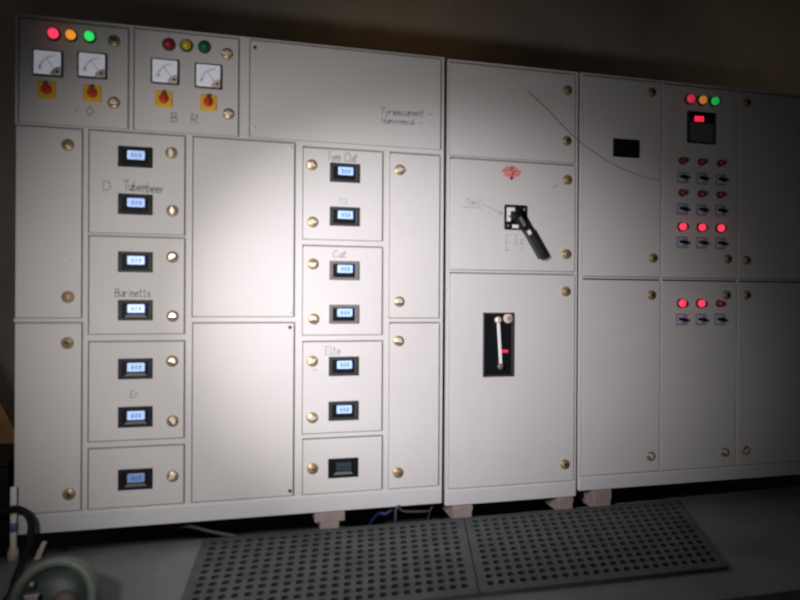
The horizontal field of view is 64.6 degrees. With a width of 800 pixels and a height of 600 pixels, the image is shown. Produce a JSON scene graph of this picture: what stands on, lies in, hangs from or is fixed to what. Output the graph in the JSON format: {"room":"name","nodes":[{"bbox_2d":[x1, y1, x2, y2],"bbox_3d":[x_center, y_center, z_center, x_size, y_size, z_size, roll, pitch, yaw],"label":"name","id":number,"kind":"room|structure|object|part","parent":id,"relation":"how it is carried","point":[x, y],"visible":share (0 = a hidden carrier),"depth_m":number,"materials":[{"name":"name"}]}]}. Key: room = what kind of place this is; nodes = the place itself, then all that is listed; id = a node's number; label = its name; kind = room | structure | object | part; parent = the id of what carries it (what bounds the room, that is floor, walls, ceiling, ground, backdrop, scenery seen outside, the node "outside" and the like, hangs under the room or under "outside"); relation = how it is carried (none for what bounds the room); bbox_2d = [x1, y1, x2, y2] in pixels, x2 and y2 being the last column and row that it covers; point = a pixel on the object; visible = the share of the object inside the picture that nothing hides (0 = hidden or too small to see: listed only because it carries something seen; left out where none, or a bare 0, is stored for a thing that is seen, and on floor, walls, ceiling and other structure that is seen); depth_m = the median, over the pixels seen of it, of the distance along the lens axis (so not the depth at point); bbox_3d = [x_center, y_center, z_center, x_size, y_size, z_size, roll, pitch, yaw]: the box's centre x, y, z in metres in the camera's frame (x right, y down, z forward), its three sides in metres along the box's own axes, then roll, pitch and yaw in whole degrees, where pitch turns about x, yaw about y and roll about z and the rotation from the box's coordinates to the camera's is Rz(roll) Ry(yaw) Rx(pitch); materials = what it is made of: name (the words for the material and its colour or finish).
{"room":"electrical room","nodes":[
{"label":"electrical room","id":0,"kind":"room"},
{"bbox_2d":[0,0,799,426],"bbox_3d":[-0.292,-0.448,4.007,9.000,3.700,0.100,0,0,-14],"label":"wall","id":1,"kind":"structure","parent":0,"point":[741,44],"depth_m":4.17,"materials":[{"name":"paint"}]},
{"bbox_2d":[0,474,799,599],"bbox_3d":[0.303,1.260,1.584,9.000,0.600,6.700,0,0,-14],"label":"floor","id":2,"kind":"structure","parent":0,"point":[753,524],"depth_m":2.61,"materials":[{"name":"concrete"}]},
{"bbox_2d":[0,399,14,443],"bbox_3d":[-1.738,0.506,2.711,0.404,0.879,0.024,0,0,-14],"label":"wooden board","id":3,"kind":"object","parent":2,"relation":"on","point":[7,429],"visible":0.04,"depth_m":2.71,"materials":[{"name":"orange wood"}]},
{"bbox_2d":[0,443,22,553],"bbox_3d":[-1.766,0.773,2.447,0.558,0.345,0.348,0,0,-14],"label":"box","id":4,"kind":"object","parent":2,"relation":"on","point":[6,450],"visible":0.45,"depth_m":2.35,"materials":[{"name":"black"}]},
{"bbox_3d":[-1.765,0.610,2.447,0.558,0.020,0.348,0,0,-14],"label":"lid","id":5,"kind":"part","parent":4,"relation":"part of","materials":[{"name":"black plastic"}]},
{"bbox_2d":[7,486,18,561],"bbox_3d":[-1.408,0.814,2.306,0.038,0.267,0.038,0,0,-14],"label":"pipe","id":6,"kind":"object","parent":2,"relation":"on","point":[13,552],"visible":0.99,"depth_m":2.30,"materials":[{"name":"white"}]},
{"bbox_2d":[7,547,18,561],"bbox_3d":[-1.409,0.923,2.306,0.038,0.049,0.038,0,0,-14],"label":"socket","id":7,"kind":"object","parent":6,"relation":"attached to","point":[13,552],"depth_m":2.29,"materials":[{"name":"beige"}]},
{"bbox_2d":[0,505,34,599],"bbox_3d":[-1.388,0.842,1.694,0.477,0.212,1.139,0,0,-14],"label":"power cable","id":8,"kind":"object","parent":2,"relation":"on","point":[25,512],"visible":0.92,"depth_m":2.25,"materials":[{"name":"black rubber"}]},
{"bbox_2d":[34,541,46,559],"bbox_3d":[-1.319,0.918,2.322,0.040,0.061,0.024,0,0,-14],"label":"wedge","id":9,"kind":"object","parent":2,"relation":"on","point":[40,551],"visible":1,"depth_m":2.31,"materials":[{"name":"beige"}]},
{"bbox_2d":[9,556,100,599],"bbox_3d":[-0.972,0.842,1.798,0.226,0.233,0.175,0,0,-14],"label":"drum","id":10,"kind":"object","parent":2,"relation":"on","point":[61,577],"visible":1,"depth_m":1.78,"materials":[{"name":"grey plastic"}]},
{"bbox_3d":[-0.967,0.841,1.777,0.170,0.164,0.062,0,0,-14],"label":"plate","id":11,"kind":"part","parent":10,"relation":"part of","materials":[{"name":"grey metal"}]},
{"bbox_2d":[164,524,236,536],"bbox_3d":[-0.852,0.957,2.605,0.435,0.099,0.085,0,0,32],"label":"loose cable","id":12,"kind":"object","parent":2,"relation":"on","point":[183,525],"visible":0.99,"depth_m":2.53,"materials":[{"name":"grey plastic"}]},
{"bbox_2d":[312,510,344,528],"bbox_3d":[-0.370,0.914,2.934,0.125,0.078,0.672,0,0,-14],"label":"channel","id":13,"kind":"object","parent":2,"relation":"on","point":[325,520],"visible":0.39,"depth_m":2.61,"materials":[{"name":"metal"}]},
{"bbox_2d":[14,13,443,534],"bbox_3d":[-0.690,-0.091,2.821,1.657,1.924,0.655,0,0,-14],"label":"tall cabinet","id":14,"kind":"object","parent":13,"relation":"on","point":[229,250],"visible":1,"depth_m":2.51,"materials":[{"name":"grey metal"}]},
{"bbox_2d":[37,81,55,98],"bbox_3d":[-1.311,-0.781,2.343,0.063,0.063,0.033,0,0,-14],"label":"switch","id":15,"kind":"object","parent":14,"relation":"attached to","point":[45,89],"depth_m":2.35,"materials":[{"name":"yellow plastic"}]},
{"bbox_3d":[-1.315,0.440,2.369,0.225,0.704,0.012,0,0,-14],"label":"door","id":16,"kind":"part","parent":14,"relation":"part of","materials":[{"name":"white metal"}]},
{"bbox_3d":[-1.311,-0.288,2.368,0.223,0.708,0.012,0,0,-14],"label":"door","id":17,"kind":"part","parent":14,"relation":"part of","materials":[{"name":"white metal"}]},
{"bbox_2d":[47,28,60,40],"bbox_3d":[-1.288,-0.991,2.350,0.048,0.048,0.029,0,0,-14],"label":"lamp","id":18,"kind":"object","parent":14,"relation":"attached to","point":[53,34],"depth_m":2.35,"materials":[{"name":"red plastic"}]},
{"bbox_2d":[64,29,77,41],"bbox_3d":[-1.231,-0.991,2.364,0.045,0.045,0.029,0,0,-14],"label":"lamp","id":19,"kind":"object","parent":14,"relation":"attached to","point":[70,35],"depth_m":2.37,"materials":[{"name":"orange plastic"}]},
{"bbox_3d":[-1.226,-0.848,2.387,0.374,0.382,0.012,0,0,-14],"label":"door","id":20,"kind":"part","parent":14,"relation":"part of","materials":[{"name":"white metal"}]},
{"bbox_2d":[83,31,95,42],"bbox_3d":[-1.169,-0.993,2.380,0.045,0.045,0.029,0,0,-14],"label":"lamp","id":21,"kind":"object","parent":14,"relation":"attached to","point":[88,36],"depth_m":2.38,"materials":[{"name":"green plastic"}]},
{"bbox_2d":[83,85,101,102],"bbox_3d":[-1.160,-0.780,2.381,0.063,0.063,0.033,0,0,-14],"label":"switch","id":22,"kind":"object","parent":14,"relation":"attached to","point":[91,93],"depth_m":2.39,"materials":[{"name":"yellow plastic"}]},
{"bbox_3d":[-1.015,0.681,2.445,0.342,0.226,0.012,0,0,-14],"label":"door","id":23,"kind":"part","parent":14,"relation":"part of","materials":[{"name":"white metal"}]},
{"bbox_3d":[-1.014,0.350,2.444,0.342,0.376,0.012,0,0,-14],"label":"door","id":24,"kind":"part","parent":14,"relation":"part of","materials":[{"name":"white metal"}]},
{"bbox_3d":[-1.013,-0.055,2.443,0.342,0.370,0.012,0,0,-14],"label":"door","id":25,"kind":"part","parent":14,"relation":"part of","materials":[{"name":"white metal"}]},
{"bbox_3d":[-1.011,-0.448,2.442,0.342,0.384,0.012,0,0,-14],"label":"door","id":26,"kind":"part","parent":14,"relation":"part of","materials":[{"name":"white metal"}]},
{"bbox_2d":[155,90,172,107],"bbox_3d":[-0.912,-0.778,2.442,0.063,0.063,0.033,0,0,-14],"label":"switch","id":27,"kind":"object","parent":14,"relation":"attached to","point":[163,98],"depth_m":2.45,"materials":[{"name":"yellow plastic"}]},
{"bbox_2d":[162,38,175,50],"bbox_3d":[-0.895,-0.992,2.448,0.050,0.050,0.029,0,0,-14],"label":"lamp","id":28,"kind":"object","parent":14,"relation":"attached to","point":[168,44],"depth_m":2.45,"materials":[{"name":"red plastic"}]},
{"bbox_2d":[180,39,192,51],"bbox_3d":[-0.832,-0.994,2.464,0.050,0.050,0.029,0,0,-14],"label":"lamp","id":29,"kind":"object","parent":14,"relation":"attached to","point":[186,45],"depth_m":2.46,"materials":[{"name":"yellow plastic"}]},
{"bbox_3d":[-0.834,-0.848,2.485,0.387,0.386,0.012,0,0,-14],"label":"door","id":30,"kind":"part","parent":14,"relation":"part of","materials":[{"name":"white metal"}]},
{"bbox_2d":[198,40,210,53],"bbox_3d":[-0.767,-0.996,2.480,0.050,0.050,0.029,0,0,-14],"label":"lamp","id":31,"kind":"object","parent":14,"relation":"attached to","point":[204,46],"depth_m":2.48,"materials":[{"name":"green plastic"}]},
{"bbox_2d":[200,94,216,110],"bbox_3d":[-0.752,-0.777,2.482,0.063,0.063,0.033,0,0,-14],"label":"switch","id":32,"kind":"object","parent":14,"relation":"attached to","point":[208,102],"depth_m":2.49,"materials":[{"name":"yellow"}]},
{"bbox_3d":[-0.627,0.445,2.541,0.392,0.702,0.012,0,0,-14],"label":"door","id":33,"kind":"part","parent":14,"relation":"part of","materials":[{"name":"white metal"}]},
{"bbox_3d":[-0.624,-0.286,2.539,0.392,0.704,0.012,0,0,-14],"label":"door","id":34,"kind":"part","parent":14,"relation":"part of","materials":[{"name":"white metal"}]},
{"bbox_3d":[-0.238,0.362,2.638,0.331,0.375,0.012,0,0,-14],"label":"door","id":35,"kind":"part","parent":14,"relation":"part of","materials":[{"name":"white metal"}]},
{"bbox_3d":[-0.238,-0.038,2.636,0.331,0.364,0.012,0,0,-14],"label":"door","id":36,"kind":"part","parent":14,"relation":"part of","materials":[{"name":"white metal"}]},
{"bbox_3d":[-0.239,0.686,2.639,0.331,0.224,0.012,0,0,-14],"label":"door","id":37,"kind":"part","parent":14,"relation":"part of","materials":[{"name":"white metal"}]},
{"bbox_3d":[-0.236,-0.436,2.636,0.331,0.373,0.012,0,0,-14],"label":"door","id":38,"kind":"part","parent":14,"relation":"part of","materials":[{"name":"white metal"}]},
{"bbox_3d":[-0.214,-0.845,2.640,0.800,0.388,0.012,0,0,-14],"label":"door","id":39,"kind":"part","parent":14,"relation":"part of","materials":[{"name":"white metal"}]},
{"bbox_3d":[0.060,0.450,2.712,0.219,0.700,0.012,0,0,-14],"label":"door","id":40,"kind":"part","parent":14,"relation":"part of","materials":[{"name":"white metal"}]},
{"bbox_3d":[0.062,-0.272,2.711,0.219,0.697,0.012,0,0,-14],"label":"door","id":41,"kind":"part","parent":14,"relation":"part of","materials":[{"name":"white metal"}]},
{"bbox_2d":[181,518,478,599],"bbox_3d":[-0.192,0.949,2.283,1.130,0.012,0.678,0,0,-14],"label":"rubber mat","id":42,"kind":"object","parent":2,"relation":"on","point":[429,559],"visible":1,"depth_m":2.25,"materials":[{"name":"grey rubber"}]},
{"bbox_2d":[368,508,394,524],"bbox_3d":[-0.136,1.078,2.857,0.244,0.363,0.285,0,0,-1],"label":"loose cable","id":43,"kind":"object","parent":2,"relation":"on","point":[389,511],"visible":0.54,"depth_m":2.73,"materials":[{"name":"blue plastic"}]},
{"bbox_2d":[394,505,432,522],"bbox_3d":[0.034,1.061,2.895,0.195,0.396,0.444,0,0,-10],"label":"loose cable","id":44,"kind":"object","parent":2,"relation":"on","point":[398,506],"visible":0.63,"depth_m":2.70,"materials":[{"name":"grey plastic"}]},
{"bbox_2d":[438,502,472,518],"bbox_3d":[0.193,0.924,3.075,0.090,0.064,0.672,0,0,-14],"label":"channel","id":45,"kind":"object","parent":2,"relation":"on","point":[454,511],"visible":0.35,"depth_m":2.75,"materials":[{"name":"metal"}]},
{"bbox_2d":[442,59,577,505],"bbox_3d":[0.436,-0.075,3.089,0.624,1.934,0.680,0,0,-14],"label":"tall cabinet","id":46,"kind":"object","parent":45,"relation":"on","point":[511,168],"visible":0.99,"depth_m":2.81,"materials":[{"name":"grey metal"}]},
{"bbox_3d":[0.441,0.199,2.788,0.033,0.215,0.016,0,0,-14],"label":"charging lever","id":47,"kind":"part","parent":46,"relation":"part of","materials":[{"name":"white plastic"}]},
{"bbox_3d":[0.504,0.354,2.823,0.599,0.934,0.012,0,0,-14],"label":"door","id":48,"kind":"part","parent":46,"relation":"part of","materials":[{"name":"white metal"}]},
{"bbox_3d":[0.506,-0.372,2.821,0.599,0.481,0.012,0,0,-14],"label":"door","id":49,"kind":"part","parent":46,"relation":"part of","materials":[{"name":"white metal"}]},
{"bbox_3d":[0.507,-0.827,2.820,0.599,0.400,0.012,0,0,-14],"label":"door","id":50,"kind":"part","parent":46,"relation":"part of","materials":[{"name":"white metal"}]},
{"bbox_3d":[0.514,-0.367,2.810,0.108,0.111,0.014,0,0,-14],"label":"handle plate","id":51,"kind":"part","parent":46,"relation":"part of","materials":[{"name":"black plastic"}]},
{"bbox_3d":[0.566,-0.288,2.795,0.151,0.215,0.048,0,0,-14],"label":"rotary handle","id":52,"kind":"part","parent":46,"relation":"part of","materials":[{"name":"black plastic"}]},
{"bbox_2d":[540,496,572,509],"bbox_3d":[0.671,0.927,3.194,0.075,0.064,0.672,0,0,-14],"label":"channel","id":53,"kind":"object","parent":2,"relation":"on","point":[557,503],"visible":0.36,"depth_m":2.87,"materials":[{"name":"metal"}]},
{"bbox_2d":[574,489,610,506],"bbox_3d":[0.853,0.917,3.240,0.090,0.086,0.672,0,0,-14],"label":"channel","id":54,"kind":"object","parent":2,"relation":"on","point":[600,497],"visible":0.38,"depth_m":2.92,"materials":[{"name":"metal"}]},
{"bbox_2d":[576,72,799,490],"bbox_3d":[1.362,-0.081,3.335,1.262,1.913,0.651,0,0,-14],"label":"tall cabinet","id":55,"kind":"object","parent":54,"relation":"on","point":[688,345],"visible":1,"depth_m":3.03,"materials":[{"name":"grey metal"}]},
{"bbox_2d":[528,91,660,179],"bbox_3d":[0.899,-0.753,2.907,0.686,0.367,0.005,0,0,-14],"label":"wire","id":56,"kind":"object","parent":55,"relation":"attached to","point":[528,91],"visible":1,"depth_m":2.89,"materials":[{"name":"brown"}]},
{"bbox_3d":[1.032,0.358,2.955,0.405,0.900,0.012,0,0,-14],"label":"door","id":57,"kind":"part","parent":55,"relation":"part of","materials":[{"name":"white metal"}]},
{"bbox_3d":[1.036,-0.568,2.953,0.406,0.917,0.012,0,0,-14],"label":"door","id":58,"kind":"part","parent":55,"relation":"part of","materials":[{"name":"white metal"}]},
{"bbox_2d":[677,299,685,307],"bbox_3d":[1.344,0.016,3.010,0.045,0.045,0.029,0,0,-14],"label":"lamp","id":59,"kind":"object","parent":55,"relation":"attached to","point":[681,303],"depth_m":3.01,"materials":[{"name":"red plastic"}]},
{"bbox_2d":[676,314,687,324],"bbox_3d":[1.346,0.093,3.015,0.058,0.054,0.022,0,0,-14],"label":"switch","id":60,"kind":"object","parent":55,"relation":"attached to","point":[681,319],"depth_m":3.02,"materials":[{"name":"black plastic"}]},
{"bbox_2d":[677,222,686,231],"bbox_3d":[1.346,-0.349,3.010,0.045,0.045,0.029,0,0,-14],"label":"lamp","id":61,"kind":"object","parent":55,"relation":"attached to","point":[681,226],"depth_m":3.01,"materials":[{"name":"red plastic"}]},
{"bbox_2d":[677,236,687,247],"bbox_3d":[1.349,-0.276,3.014,0.058,0.054,0.022,0,0,-14],"label":"switch","id":62,"kind":"object","parent":55,"relation":"attached to","point":[682,241],"depth_m":3.02,"materials":[{"name":"black plastic"}]},
{"bbox_2d":[678,189,686,196],"bbox_3d":[1.347,-0.511,3.010,0.035,0.035,0.029,0,0,-14],"label":"lamp","id":63,"kind":"object","parent":55,"relation":"attached to","point":[681,192],"depth_m":3.01,"materials":[{"name":"red plastic"}]},
{"bbox_2d":[678,157,686,164],"bbox_3d":[1.348,-0.664,3.009,0.035,0.035,0.029,0,0,-14],"label":"lamp","id":64,"kind":"object","parent":55,"relation":"attached to","point":[681,160],"depth_m":3.01,"materials":[{"name":"red plastic"}]},
{"bbox_2d":[677,203,688,214],"bbox_3d":[1.350,-0.434,3.014,0.058,0.054,0.022,0,0,-14],"label":"switch","id":65,"kind":"object","parent":55,"relation":"attached to","point":[682,208],"depth_m":3.02,"materials":[{"name":"black plastic"}]},
{"bbox_2d":[677,171,688,182],"bbox_3d":[1.351,-0.585,3.014,0.058,0.054,0.022,0,0,-14],"label":"switch","id":66,"kind":"object","parent":55,"relation":"attached to","point":[682,176],"depth_m":3.01,"materials":[{"name":"black plastic"}]},
{"bbox_2d":[684,94,694,104],"bbox_3d":[1.388,-0.960,3.018,0.051,0.051,0.029,0,0,-14],"label":"lamp","id":67,"kind":"object","parent":55,"relation":"attached to","point":[689,99],"depth_m":3.02,"materials":[{"name":"red plastic"}]},
{"bbox_3d":[1.443,0.360,3.057,0.419,0.900,0.012,0,0,-14],"label":"door","id":68,"kind":"part","parent":55,"relation":"part of","materials":[{"name":"white metal"}]},
{"bbox_3d":[1.448,-0.564,3.056,0.419,0.915,0.012,0,0,-14],"label":"door","id":69,"kind":"part","parent":55,"relation":"part of","materials":[{"name":"white metal"}]},
{"bbox_2d":[695,314,706,324],"bbox_3d":[1.451,0.093,3.041,0.058,0.054,0.022,0,0,-14],"label":"switch","id":70,"kind":"object","parent":55,"relation":"attached to","point":[700,319],"depth_m":3.04,"materials":[{"name":"black plastic"}]},
{"bbox_2d":[696,299,705,307],"bbox_3d":[1.448,0.016,3.036,0.045,0.045,0.029,0,0,-14],"label":"lamp","id":71,"kind":"object","parent":55,"relation":"attached to","point":[700,303],"depth_m":3.04,"materials":[{"name":"red plastic"}]},
{"bbox_2d":[696,223,705,231],"bbox_3d":[1.450,-0.349,3.036,0.045,0.045,0.029,0,0,-14],"label":"lamp","id":72,"kind":"object","parent":55,"relation":"attached to","point":[700,227],"depth_m":3.04,"materials":[{"name":"red plastic"}]},
{"bbox_2d":[697,190,705,197],"bbox_3d":[1.451,-0.511,3.035,0.035,0.035,0.029,0,0,-14],"label":"lamp","id":73,"kind":"object","parent":55,"relation":"attached to","point":[700,193],"depth_m":3.04,"materials":[{"name":"red plastic"}]},
{"bbox_2d":[696,237,707,248],"bbox_3d":[1.454,-0.276,3.040,0.058,0.054,0.022,0,0,-14],"label":"switch","id":74,"kind":"object","parent":55,"relation":"attached to","point":[701,242],"depth_m":3.04,"materials":[{"name":"black plastic"}]},
{"bbox_2d":[696,204,707,215],"bbox_3d":[1.454,-0.434,3.040,0.058,0.054,0.022,0,0,-14],"label":"switch","id":75,"kind":"object","parent":55,"relation":"attached to","point":[701,209],"depth_m":3.04,"materials":[{"name":"black plastic"}]},
{"bbox_2d":[696,173,707,183],"bbox_3d":[1.455,-0.585,3.040,0.058,0.054,0.022,0,0,-14],"label":"switch","id":76,"kind":"object","parent":55,"relation":"attached to","point":[701,178],"depth_m":3.04,"materials":[{"name":"black plastic"}]},
{"bbox_2d":[698,158,705,165],"bbox_3d":[1.452,-0.664,3.035,0.035,0.035,0.029,0,0,-14],"label":"lamp","id":77,"kind":"object","parent":55,"relation":"attached to","point":[701,161],"depth_m":3.04,"materials":[{"name":"red plastic"}]},
{"bbox_2d":[697,95,706,105],"bbox_3d":[1.454,-0.960,3.035,0.051,0.051,0.029,0,0,-14],"label":"lamp","id":78,"kind":"object","parent":55,"relation":"attached to","point":[701,99],"depth_m":3.03,"materials":[{"name":"orange plastic"}]},
{"bbox_2d":[709,96,718,106],"bbox_3d":[1.520,-0.959,3.051,0.051,0.051,0.029,0,0,-14],"label":"lamp","id":79,"kind":"object","parent":55,"relation":"attached to","point":[713,100],"depth_m":3.05,"materials":[{"name":"green plastic"}]},
{"bbox_2d":[715,300,723,306],"bbox_3d":[1.551,0.017,3.062,0.035,0.035,0.029,0,0,-14],"label":"lamp","id":80,"kind":"object","parent":55,"relation":"attached to","point":[718,303],"depth_m":3.07,"materials":[{"name":"red plastic"}]},
{"bbox_2d":[714,314,725,324],"bbox_3d":[1.555,0.094,3.067,0.058,0.054,0.022,0,0,-14],"label":"switch","id":81,"kind":"object","parent":55,"relation":"attached to","point":[719,319],"depth_m":3.07,"materials":[{"name":"black plastic"}]},
{"bbox_2d":[715,224,724,232],"bbox_3d":[1.554,-0.348,3.062,0.045,0.045,0.029,0,0,-14],"label":"lamp","id":82,"kind":"object","parent":55,"relation":"attached to","point":[719,228],"depth_m":3.06,"materials":[{"name":"red plastic"}]},
{"bbox_2d":[716,191,724,198],"bbox_3d":[1.555,-0.510,3.061,0.035,0.035,0.029,0,0,-14],"label":"lamp","id":83,"kind":"object","parent":55,"relation":"attached to","point":[719,194],"depth_m":3.07,"materials":[{"name":"red plastic"}]},
{"bbox_2d":[716,160,724,166],"bbox_3d":[1.556,-0.663,3.061,0.035,0.035,0.029,0,0,-14],"label":"lamp","id":84,"kind":"object","parent":55,"relation":"attached to","point":[719,163],"depth_m":3.06,"materials":[{"name":"red plastic"}]},
{"bbox_2d":[715,238,726,248],"bbox_3d":[1.557,-0.275,3.066,0.058,0.054,0.022,0,0,-14],"label":"switch","id":85,"kind":"object","parent":55,"relation":"attached to","point":[720,243],"depth_m":3.07,"materials":[{"name":"black plastic"}]},
{"bbox_2d":[715,205,726,216],"bbox_3d":[1.558,-0.433,3.066,0.058,0.054,0.022,0,0,-14],"label":"switch","id":86,"kind":"object","parent":55,"relation":"attached to","point":[720,210],"depth_m":3.07,"materials":[{"name":"black plastic"}]},
{"bbox_2d":[715,174,726,185],"bbox_3d":[1.559,-0.584,3.066,0.058,0.054,0.022,0,0,-14],"label":"switch","id":87,"kind":"object","parent":55,"relation":"attached to","point":[720,179],"depth_m":3.07,"materials":[{"name":"black plastic"}]},
{"bbox_3d":[1.844,0.363,3.157,0.383,0.900,0.012,0,0,-14],"label":"door","id":88,"kind":"part","parent":55,"relation":"part of","materials":[{"name":"white metal"}]},
{"bbox_3d":[1.849,-0.562,3.156,0.384,0.915,0.012,0,0,-14],"label":"door","id":89,"kind":"part","parent":55,"relation":"part of","materials":[{"name":"white metal"}]},
{"bbox_2d":[464,500,727,595],"bbox_3d":[0.791,0.954,2.527,1.264,0.012,0.694,0,0,-14],"label":"rubber mat","id":90,"kind":"object","parent":2,"relation":"on","point":[549,549],"visible":1,"depth_m":2.44,"materials":[{"name":"grey rubber"}]},
{"bbox_2d":[725,589,799,599],"bbox_3d":[1.471,0.962,1.875,1.200,0.008,0.500,0,0,-15],"label":"sheet","id":91,"kind":"object","parent":2,"relation":"on","point":[793,594],"visible":1,"depth_m":2.04,"materials":[{"name":"grey"}]}
]}

